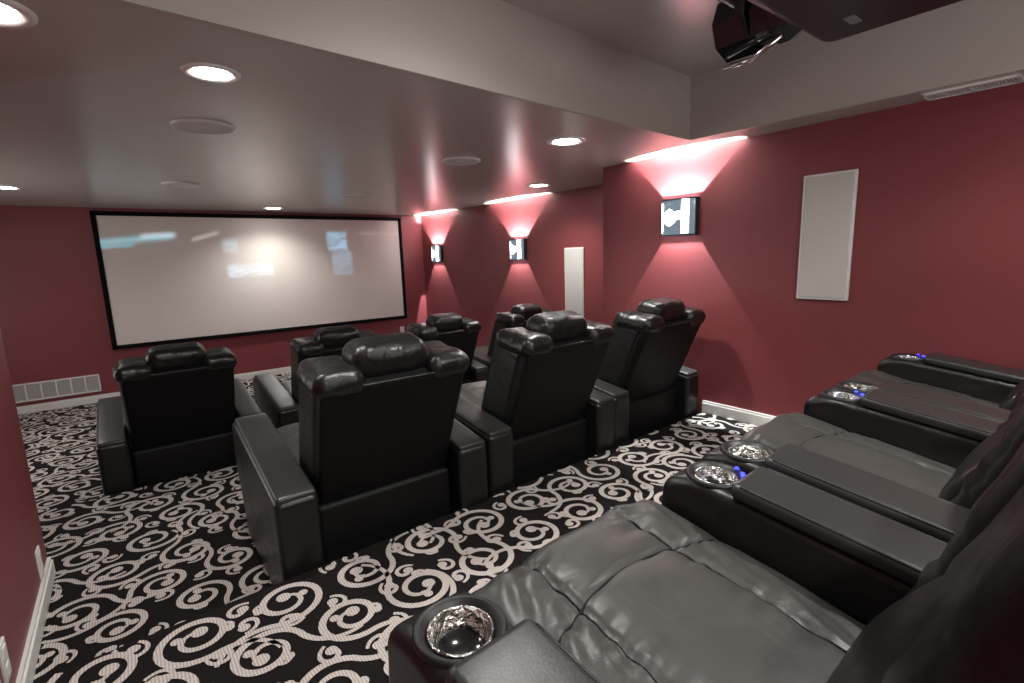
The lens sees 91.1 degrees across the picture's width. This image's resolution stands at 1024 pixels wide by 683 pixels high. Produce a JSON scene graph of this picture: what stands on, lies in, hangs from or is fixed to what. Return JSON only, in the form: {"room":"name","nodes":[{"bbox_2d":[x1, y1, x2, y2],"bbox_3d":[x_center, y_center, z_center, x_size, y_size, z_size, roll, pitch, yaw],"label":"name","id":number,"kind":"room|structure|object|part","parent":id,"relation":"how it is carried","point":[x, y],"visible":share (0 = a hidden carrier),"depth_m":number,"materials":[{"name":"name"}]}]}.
{"room":"home theater","nodes":[
{"label":"home theater","id":0,"kind":"room"},
{"bbox_2d":[0,329,46,682],"bbox_3d":[-0.636,0.257,0.139,0.094,2.683,4.680,-9,12,-37],"label":"wall","id":1,"kind":"structure","parent":0,"point":[20,527],"depth_m":1.79,"materials":[{"name":"red paint"}]},
{"bbox_2d":[0,636,11,682],"bbox_3d":[-1.444,0.909,1.431,0.011,0.117,0.070,-9,12,-37],"label":"wall outlet","id":2,"kind":"object","parent":1,"relation":"attached to","point":[5,666],"visible":1,"depth_m":1.42,"materials":[{"name":"white paint"}]},
{"bbox_2d":[2,643,10,677],"bbox_3d":[-1.442,0.909,1.433,0.005,0.092,0.033,-9,12,-37],"label":"socket","id":3,"kind":"object","parent":2,"relation":"attached to","point":[5,657],"depth_m":1.43,"materials":[{"name":"white paint"}]},
{"bbox_2d":[0,556,55,682],"bbox_3d":[-0.564,1.144,0.325,0.017,0.269,4.680,-9,12,-37],"label":"baseboard","id":4,"kind":"structure","parent":1,"relation":"attached to","point":[27,668],"depth_m":1.77,"materials":[{"name":"white paint"}]},
{"bbox_2d":[35,545,43,579],"bbox_3d":[-1.883,0.880,2.006,0.011,0.117,0.070,-9,12,-37],"label":"wall outlet","id":5,"kind":"object","parent":1,"relation":"attached to","point":[38,556],"visible":1,"depth_m":1.99,"materials":[{"name":"white paint"}]},
{"bbox_2d":[38,550,43,573],"bbox_3d":[-1.881,0.880,2.007,0.005,0.092,0.033,-9,12,-37],"label":"socket","id":6,"kind":"object","parent":5,"relation":"attached to","point":[41,565],"depth_m":2.00,"materials":[{"name":"white paint"}]},
{"bbox_2d":[112,0,1023,140],"bbox_3d":[0.965,-0.985,0.611,3.507,0.367,3.747,-9,12,-37],"label":"soffit","id":7,"kind":"object","parent":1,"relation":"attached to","point":[499,47],"depth_m":2.15,"materials":[{"name":"beige paint"}]},
{"bbox_2d":[33,464,272,681],"bbox_3d":[-0.847,1.014,2.820,5.834,0.304,2.002,-9,12,-37],"label":"floor","id":8,"kind":"structure","parent":0,"point":[133,565],"depth_m":2.23,"materials":[{"name":"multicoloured carpet"}]},
{"bbox_2d":[232,332,487,584],"bbox_3d":[-0.696,0.426,2.298,0.897,0.997,1.016,-9,12,-36],"label":"recliner","id":9,"kind":"object","parent":8,"relation":"on","point":[377,451],"visible":0.94,"depth_m":1.96,"materials":[{"name":"black leather"}]},
{"bbox_3d":[-1.025,0.681,2.166,0.151,0.560,0.886,-9,12,-36],"label":"armrest","id":10,"kind":"part","parent":9,"relation":"part of","materials":[{"name":"black leather"}]},
{"bbox_2d":[277,423,299,462],"bbox_3d":[-0.756,0.493,2.394,0.587,0.133,0.770,-9,12,-36],"label":"seat cushion","id":11,"kind":"object","parent":9,"relation":"on","point":[289,433],"depth_m":2.43,"materials":[{"name":"grey leather"}]},
{"bbox_3d":[-0.431,0.587,2.607,0.151,0.560,0.886,-9,12,-36],"label":"armrest","id":12,"kind":"part","parent":9,"relation":"part of","materials":[{"name":"black leather"}]},
{"bbox_2d":[454,310,614,497],"bbox_3d":[0.012,0.301,2.897,0.897,0.997,1.016,-9,12,-37],"label":"recliner","id":13,"kind":"object","parent":8,"relation":"on","point":[538,412],"visible":0.8,"depth_m":2.54,"materials":[{"name":"black leather"}]},
{"bbox_2d":[459,381,485,407],"bbox_3d":[-0.050,0.369,2.991,0.587,0.133,0.770,-9,12,-37],"label":"seat cushion","id":14,"kind":"object","parent":13,"relation":"on","point":[473,392],"depth_m":3.09,"materials":[{"name":"grey leather"}]},
{"bbox_3d":[-0.315,0.557,2.758,0.151,0.560,0.886,-9,12,-37],"label":"armrest","id":15,"kind":"part","parent":13,"relation":"part of","materials":[{"name":"black leather"}]},
{"bbox_3d":[0.271,0.462,3.210,0.151,0.560,0.886,-9,12,-37],"label":"armrest","id":16,"kind":"part","parent":13,"relation":"part of","materials":[{"name":"black leather"}]},
{"bbox_2d":[593,297,705,446],"bbox_3d":[0.706,0.183,3.466,0.897,0.997,1.016,-9,12,-38],"label":"recliner","id":17,"kind":"object","parent":8,"relation":"on","point":[642,369],"visible":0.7,"depth_m":3.10,"materials":[{"name":"black leather"}]},
{"bbox_3d":[0.382,0.439,3.325,0.151,0.560,0.886,-9,12,-38],"label":"armrest","id":18,"kind":"part","parent":17,"relation":"part of","materials":[{"name":"black leather"}]},
{"bbox_3d":[0.964,0.343,3.781,0.151,0.560,0.886,-9,12,-38],"label":"armrest","id":19,"kind":"part","parent":17,"relation":"part of","materials":[{"name":"black leather"}]},
{"bbox_2d":[18,372,290,512],"bbox_3d":[-2.406,0.811,4.837,5.834,0.121,4.091,-9,12,-37],"label":"floor","id":20,"kind":"structure","parent":0,"point":[60,443],"depth_m":4.12,"materials":[{"name":"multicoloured carpet"}]},
{"bbox_2d":[96,342,261,496],"bbox_3d":[-2.271,0.466,3.441,0.897,0.997,1.016,-9,12,-37],"label":"recliner","id":21,"kind":"object","parent":20,"relation":"on","point":[178,405],"visible":0.84,"depth_m":3.10,"materials":[{"name":"black leather"}]},
{"bbox_3d":[-2.598,0.721,3.305,0.151,0.560,0.886,-9,12,-37],"label":"armrest","id":22,"kind":"part","parent":21,"relation":"part of","materials":[{"name":"black leather"}]},
{"bbox_2d":[252,325,378,428],"bbox_3d":[-1.493,0.340,4.039,0.897,0.997,1.016,-9,12,-37],"label":"recliner","id":23,"kind":"object","parent":20,"relation":"on","point":[278,400],"visible":0.39,"depth_m":3.61,"materials":[{"name":"black leather"}]},
{"bbox_3d":[-1.821,0.595,3.903,0.151,0.560,0.886,-9,12,-37],"label":"armrest","id":24,"kind":"part","parent":23,"relation":"part of","materials":[{"name":"black leather"}]},
{"bbox_2d":[280,380,291,395],"bbox_3d":[-1.554,0.407,4.134,0.587,0.133,0.770,-9,12,-37],"label":"seat cushion","id":25,"kind":"object","parent":23,"relation":"on","point":[287,384],"depth_m":4.18,"materials":[{"name":"grey leather"}]},
{"bbox_2d":[407,312,488,383],"bbox_3d":[-0.795,0.213,4.655,0.897,0.997,1.016,-9,12,-38],"label":"recliner","id":26,"kind":"object","parent":20,"relation":"on","point":[451,329],"visible":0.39,"depth_m":4.29,"materials":[{"name":"black leather"}]},
{"bbox_3d":[-0.537,0.373,4.970,0.151,0.560,0.886,-9,12,-38],"label":"armrest","id":27,"kind":"part","parent":26,"relation":"part of","materials":[{"name":"black leather"}]},
{"bbox_2d":[473,303,554,369],"bbox_3d":[-0.084,0.086,5.270,0.897,0.997,1.016,-10,13,-40],"label":"recliner","id":28,"kind":"object","parent":20,"relation":"on","point":[519,315],"visible":0.27,"depth_m":4.83,"materials":[{"name":"black leather"}]},
{"bbox_3d":[-0.402,0.344,5.117,0.151,0.560,0.886,-10,13,-40],"label":"armrest","id":29,"kind":"part","parent":28,"relation":"part of","materials":[{"name":"black leather"}]},
{"bbox_2d":[475,345,488,354],"bbox_3d":[-0.149,0.154,5.361,0.587,0.133,0.770,-10,13,-40],"label":"seat cushion","id":30,"kind":"object","parent":28,"relation":"on","point":[483,349],"depth_m":5.49,"materials":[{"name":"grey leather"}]},
{"bbox_2d":[0,205,426,406],"bbox_3d":[-3.718,-0.498,6.293,6.022,2.293,0.094,-9,12,-37],"label":"wall","id":31,"kind":"structure","parent":0,"point":[54,322],"depth_m":5.42,"materials":[{"name":"red paint"}]},
{"bbox_2d":[12,374,101,402],"bbox_3d":[-4.920,0.508,5.430,0.739,0.196,0.019,-9,12,-37],"label":"air vent","id":32,"kind":"object","parent":31,"relation":"in","point":[56,394],"visible":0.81,"depth_m":5.43,"materials":[{"name":"white metal"}]},
{"bbox_2d":[17,366,290,414],"bbox_3d":[-3.654,0.482,6.416,5.834,0.082,0.017,-9,12,-37],"label":"baseboard","id":33,"kind":"structure","parent":31,"relation":"attached to","point":[26,409],"depth_m":5.57,"materials":[{"name":"white paint"}]},
{"bbox_2d":[89,211,406,349],"bbox_3d":[-3.098,-0.886,6.629,3.627,1.525,0.045,-9,12,-37],"label":"projection screen","id":34,"kind":"object","parent":31,"relation":"attached to","point":[167,278],"visible":1,"depth_m":6.36,"materials":[{"name":"white fabric"}]},
{"bbox_2d":[33,412,757,682],"bbox_3d":[1.100,1.162,1.027,3.487,0.495,3.742,-9,12,-37],"label":"floor","id":35,"kind":"structure","parent":0,"point":[334,621],"depth_m":1.73,"materials":[{"name":"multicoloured carpet"}]},
{"bbox_2d":[388,442,1023,682],"bbox_3d":[0.426,0.461,0.731,0.899,1.005,0.974,-10,13,-40],"label":"recliner","id":36,"kind":"object","parent":35,"relation":"on","point":[763,575],"visible":1,"depth_m":0.84,"materials":[{"name":"black leather"}]},
{"bbox_3d":[0.144,0.728,0.537,0.151,0.559,0.886,-10,13,-40],"label":"armrest","id":37,"kind":"part","parent":36,"relation":"part of","materials":[{"name":"black leather"}]},
{"bbox_2d":[437,628,484,654],"bbox_3d":[-0.075,0.452,0.741,0.071,0.009,0.071,-10,13,-40],"label":"cup holder","id":38,"kind":"object","parent":36,"relation":"on","point":[449,640],"depth_m":0.76,"materials":[{"name":"silver metal"}]},
{"bbox_3d":[0.197,0.505,0.428,0.153,0.134,0.702,-10,13,-40],"label":"armrest lid","id":39,"kind":"part","parent":36,"relation":"part of","materials":[{"name":"grey leather"}]},
{"bbox_2d":[471,499,865,682],"bbox_3d":[0.390,0.524,0.787,0.587,0.165,0.856,-10,13,-40],"label":"seat cushion","id":40,"kind":"object","parent":36,"relation":"on","point":[675,590],"depth_m":0.91,"materials":[{"name":"grey leather"}]},
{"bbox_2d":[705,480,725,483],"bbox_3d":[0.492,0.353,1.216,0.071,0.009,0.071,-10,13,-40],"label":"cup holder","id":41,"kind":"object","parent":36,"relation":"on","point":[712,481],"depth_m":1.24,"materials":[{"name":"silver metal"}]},
{"bbox_3d":[0.711,0.630,1.011,0.151,0.559,0.886,-10,13,-40],"label":"armrest","id":42,"kind":"part","parent":36,"relation":"part of","materials":[{"name":"black leather"}]},
{"bbox_3d":[0.764,0.406,0.902,0.153,0.134,0.702,-10,13,-40],"label":"armrest lid","id":43,"kind":"part","parent":36,"relation":"part of","materials":[{"name":"grey leather"}]},
{"bbox_2d":[827,485,1023,682],"bbox_3d":[0.538,0.340,0.572,0.359,0.515,0.308,-10,13,-40],"label":"cushion","id":44,"kind":"object","parent":36,"relation":"on","point":[896,629],"depth_m":0.65,"materials":[{"name":"black leather"}]},
{"bbox_2d":[700,389,1023,542],"bbox_3d":[1.134,0.335,1.339,0.899,1.005,0.974,-10,13,-40],"label":"recliner","id":45,"kind":"object","parent":35,"relation":"on","point":[922,466],"visible":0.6,"depth_m":1.43,"materials":[{"name":"black leather"}]},
{"bbox_3d":[0.852,0.603,1.145,0.151,0.559,0.886,-10,13,-40],"label":"armrest","id":46,"kind":"part","parent":45,"relation":"part of","materials":[{"name":"black leather"}]},
{"bbox_2d":[740,412,955,496],"bbox_3d":[1.098,0.398,1.395,0.587,0.165,0.856,-10,13,-40],"label":"seat cushion","id":47,"kind":"object","parent":45,"relation":"on","point":[920,456],"depth_m":1.57,"materials":[{"name":"grey leather"}]},
{"bbox_3d":[0.904,0.379,1.036,0.153,0.134,0.702,-10,13,-40],"label":"armrest lid","id":48,"kind":"part","parent":45,"relation":"part of","materials":[{"name":"grey leather"}]},
{"bbox_3d":[1.419,0.504,1.620,0.151,0.559,0.886,-10,13,-40],"label":"armrest","id":49,"kind":"part","parent":45,"relation":"part of","materials":[{"name":"black leather"}]},
{"bbox_3d":[1.471,0.280,1.510,0.153,0.134,0.702,-10,13,-40],"label":"armrest lid","id":50,"kind":"part","parent":45,"relation":"part of","materials":[{"name":"grey leather"}]},
{"bbox_2d":[938,425,1004,501],"bbox_3d":[1.246,0.214,1.180,0.359,0.515,0.308,-10,13,-40],"label":"cushion","id":51,"kind":"object","parent":45,"relation":"on","point":[952,486],"depth_m":1.21,"materials":[{"name":"black leather"}]},
{"bbox_2d":[829,352,1023,421],"bbox_3d":[1.826,0.214,1.917,0.899,1.005,0.974,-10,13,-40],"label":"recliner","id":52,"kind":"object","parent":35,"relation":"on","point":[983,389],"visible":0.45,"depth_m":2.16,"materials":[{"name":"black leather"}]},
{"bbox_3d":[1.544,0.482,1.723,0.151,0.559,0.886,-10,13,-40],"label":"armrest","id":53,"kind":"part","parent":52,"relation":"part of","materials":[{"name":"black leather"}]},
{"bbox_2d":[844,370,999,407],"bbox_3d":[1.790,0.278,1.973,0.587,0.165,0.856,-10,13,-40],"label":"seat cushion","id":54,"kind":"object","parent":52,"relation":"on","point":[975,387],"depth_m":2.21,"materials":[{"name":"grey leather"}]},
{"bbox_3d":[1.597,0.259,1.613,0.153,0.134,0.702,-10,13,-40],"label":"armrest lid","id":55,"kind":"part","parent":52,"relation":"part of","materials":[{"name":"grey leather"}]},
{"bbox_3d":[2.111,0.384,2.197,0.151,0.559,0.886,-10,13,-40],"label":"armrest","id":56,"kind":"part","parent":52,"relation":"part of","materials":[{"name":"black leather"}]},
{"bbox_3d":[2.164,0.160,2.088,0.153,0.134,0.702,-10,13,-40],"label":"armrest lid","id":57,"kind":"part","parent":52,"relation":"part of","materials":[{"name":"grey leather"}]},
{"bbox_2d":[998,379,1023,409],"bbox_3d":[1.938,0.094,1.758,0.359,0.515,0.308,-10,13,-40],"label":"cushion","id":58,"kind":"object","parent":52,"relation":"on","point":[1009,400],"depth_m":1.77,"materials":[{"name":"black leather"}]},
{"bbox_2d":[0,0,1023,215],"bbox_3d":[-0.978,-1.116,2.542,6.022,0.094,9.177,-9,12,-37],"label":"ceiling","id":59,"kind":"structure","parent":0,"point":[91,93],"depth_m":2.56,"materials":[{"name":"beige paint"}]},
{"bbox_2d":[0,185,22,189],"bbox_3d":[-3.997,-1.208,3.944,0.233,0.009,0.233,-9,12,-37],"label":"recessed light","id":60,"kind":"object","parent":59,"relation":"in","point":[2,187],"visible":1,"depth_m":3.96,"materials":[{"name":"white paint"}]},
{"bbox_2d":[0,0,37,28],"bbox_3d":[-1.339,-0.832,1.254,0.233,0.009,0.233,-9,12,-37],"label":"recessed light","id":61,"kind":"object","parent":59,"relation":"in","point":[13,15],"visible":1,"depth_m":1.30,"materials":[{"name":"white paint"}]},
{"bbox_2d":[161,182,199,186],"bbox_3d":[-2.685,-1.271,4.073,0.268,0.011,0.268,-9,12,-37],"label":"ceiling speaker","id":62,"kind":"object","parent":59,"relation":"attached to","point":[171,184],"visible":1,"depth_m":4.04,"materials":[{"name":"white paint"}]},
{"bbox_2d":[170,119,234,134],"bbox_3d":[-1.473,-1.023,2.401,0.268,0.011,0.268,-9,12,-37],"label":"ceiling speaker","id":63,"kind":"object","parent":59,"relation":"attached to","point":[198,126],"visible":1,"depth_m":2.38,"materials":[{"name":"white paint"}]},
{"bbox_2d":[174,122,231,133],"bbox_3d":[-1.473,-1.020,2.401,0.237,0.002,0.237,-9,12,-37],"label":"grille","id":64,"kind":"object","parent":63,"relation":"attached to","point":[192,127],"depth_m":2.39,"materials":[{"name":"grey metal"}]},
{"bbox_2d":[180,62,240,82],"bbox_3d":[-1.037,-0.924,1.735,0.182,0.009,0.182,-9,12,-37],"label":"recessed light","id":65,"kind":"object","parent":59,"relation":"in","point":[209,74],"visible":1,"depth_m":1.72,"materials":[{"name":"white paint"}]},
{"bbox_2d":[263,207,283,209],"bbox_3d":[-2.877,-1.604,6.055,0.233,0.009,0.233,-9,12,-37],"label":"recessed light","id":66,"kind":"object","parent":59,"relation":"in","point":[270,208],"visible":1,"depth_m":6.02,"materials":[{"name":"white paint"}]},
{"bbox_2d":[345,193,371,197],"bbox_3d":[-1.555,-1.482,5.103,0.268,0.011,0.268,-9,12,-37],"label":"ceiling speaker","id":67,"kind":"object","parent":59,"relation":"attached to","point":[357,195],"visible":1,"depth_m":5.07,"materials":[{"name":"white paint"}]},
{"bbox_2d":[348,195,369,196],"bbox_3d":[-1.555,-1.479,5.103,0.237,0.002,0.237,-9,12,-37],"label":"grille","id":68,"kind":"object","parent":67,"relation":"attached to","point":[348,195],"depth_m":5.12,"materials":[{"name":"grey metal"}]},
{"bbox_2d":[441,157,480,164],"bbox_3d":[-0.349,-1.237,3.450,0.268,0.011,0.268,-9,12,-37],"label":"ceiling speaker","id":69,"kind":"object","parent":59,"relation":"attached to","point":[451,160],"visible":1,"depth_m":3.42,"materials":[{"name":"white paint"}]},
{"bbox_2d":[444,159,477,164],"bbox_3d":[-0.349,-1.235,3.451,0.237,0.002,0.237,-9,12,-37],"label":"grille","id":70,"kind":"object","parent":69,"relation":"attached to","point":[446,161],"depth_m":3.46,"materials":[{"name":"grey metal"}]},
{"bbox_2d":[527,183,550,186],"bbox_3d":[0.255,-1.484,4.782,0.233,0.009,0.233,-9,12,-37],"label":"recessed light","id":71,"kind":"object","parent":59,"relation":"in","point":[536,184],"visible":1,"depth_m":4.75,"materials":[{"name":"white paint"}]},
{"bbox_2d":[546,136,585,145],"bbox_3d":[0.318,-1.174,2.954,0.233,0.009,0.233,-9,12,-37],"label":"recessed light","id":72,"kind":"object","parent":59,"relation":"in","point":[566,140],"visible":1,"depth_m":2.93,"materials":[{"name":"white paint"}]},
{"bbox_2d":[921,74,1023,100],"bbox_3d":[1.981,-1.092,2.168,0.126,0.009,0.315,-10,13,-39],"label":"ceiling vent","id":73,"kind":"object","parent":59,"relation":"in","point":[969,88],"visible":1,"depth_m":2.15,"materials":[{"name":"grey metal"}]},
{"bbox_2d":[421,184,602,345],"bbox_3d":[0.005,-0.616,6.300,0.094,2.293,4.419,-9,12,-37],"label":"wall","id":74,"kind":"structure","parent":0,"point":[477,279],"depth_m":6.17,"materials":[{"name":"red paint"}]},
{"bbox_2d":[431,245,443,261],"bbox_3d":[-1.128,-1.310,7.513,0.071,0.247,0.267,-9,12,-37],"label":"wall sconce","id":75,"kind":"object","parent":74,"relation":"attached to","point":[437,250],"visible":1,"depth_m":7.44,"materials":[{"name":"grey metal"}]},
{"bbox_2d":[510,239,526,259],"bbox_3d":[0.063,-1.094,5.984,0.071,0.247,0.267,-9,12,-37],"label":"wall sconce","id":76,"kind":"object","parent":74,"relation":"attached to","point":[518,247],"visible":1,"depth_m":5.92,"materials":[{"name":"grey metal"}]},
{"bbox_2d":[564,247,584,315],"bbox_3d":[0.669,-0.636,5.321,0.023,0.705,0.293,-9,12,-37],"label":"wall speaker","id":77,"kind":"object","parent":74,"relation":"attached to","point":[573,257],"visible":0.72,"depth_m":5.31,"materials":[{"name":"white fabric"}]},
{"bbox_2d":[501,0,815,76],"bbox_3d":[1.294,-1.249,0.867,4.399,0.078,3.994,-9,12,-37],"label":"ceiling","id":78,"kind":"structure","parent":0,"point":[676,35],"depth_m":2.27,"materials":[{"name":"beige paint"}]},
{"bbox_2d":[712,0,962,70],"bbox_3d":[0.971,-1.104,1.377,0.749,0.376,0.989,-9,12,-37],"label":"ceiling projector","id":79,"kind":"object","parent":78,"relation":"hanging from","point":[740,28],"visible":1,"depth_m":1.63,"materials":[{"name":"black plastic"}]},
{"bbox_3d":[0.678,-1.163,1.681,0.137,0.121,0.051,8,14,44],"label":"focus lever","id":80,"kind":"part","parent":79,"relation":"part of","materials":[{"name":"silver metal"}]},
{"bbox_3d":[0.835,-1.006,1.752,0.026,0.064,0.216,-8,12,-33],"label":"adjuster rod","id":81,"kind":"part","parent":79,"relation":"part of","materials":[{"name":"silver metal"}]},
{"bbox_2d":[603,82,1023,416],"bbox_3d":[2.487,-0.242,2.493,0.819,2.683,4.664,-9,12,-37],"label":"wall","id":82,"kind":"structure","parent":0,"point":[937,262],"depth_m":2.71,"materials":[{"name":"red paint"}]},
{"bbox_2d":[661,196,699,236],"bbox_3d":[1.132,-0.844,3.414,0.071,0.247,0.267,-9,12,-37],"label":"wall sconce","id":83,"kind":"object","parent":82,"relation":"attached to","point":[679,216],"visible":1,"depth_m":3.37,"materials":[{"name":"grey metal"}]},
{"bbox_2d":[702,400,775,425],"bbox_3d":[2.467,0.656,2.618,0.743,0.273,4.680,-9,12,-37],"label":"baseboard","id":84,"kind":"structure","parent":82,"relation":"attached to","point":[738,414],"depth_m":3.28,"materials":[{"name":"white paint"}]},
{"bbox_2d":[796,169,858,300],"bbox_3d":[1.716,-0.568,2.740,0.023,0.678,0.264,-9,12,-37],"label":"acoustic panel","id":85,"kind":"object","parent":82,"relation":"attached to","point":[829,199],"visible":1,"depth_m":2.73,"materials":[{"name":"white fabric"}]}
]}

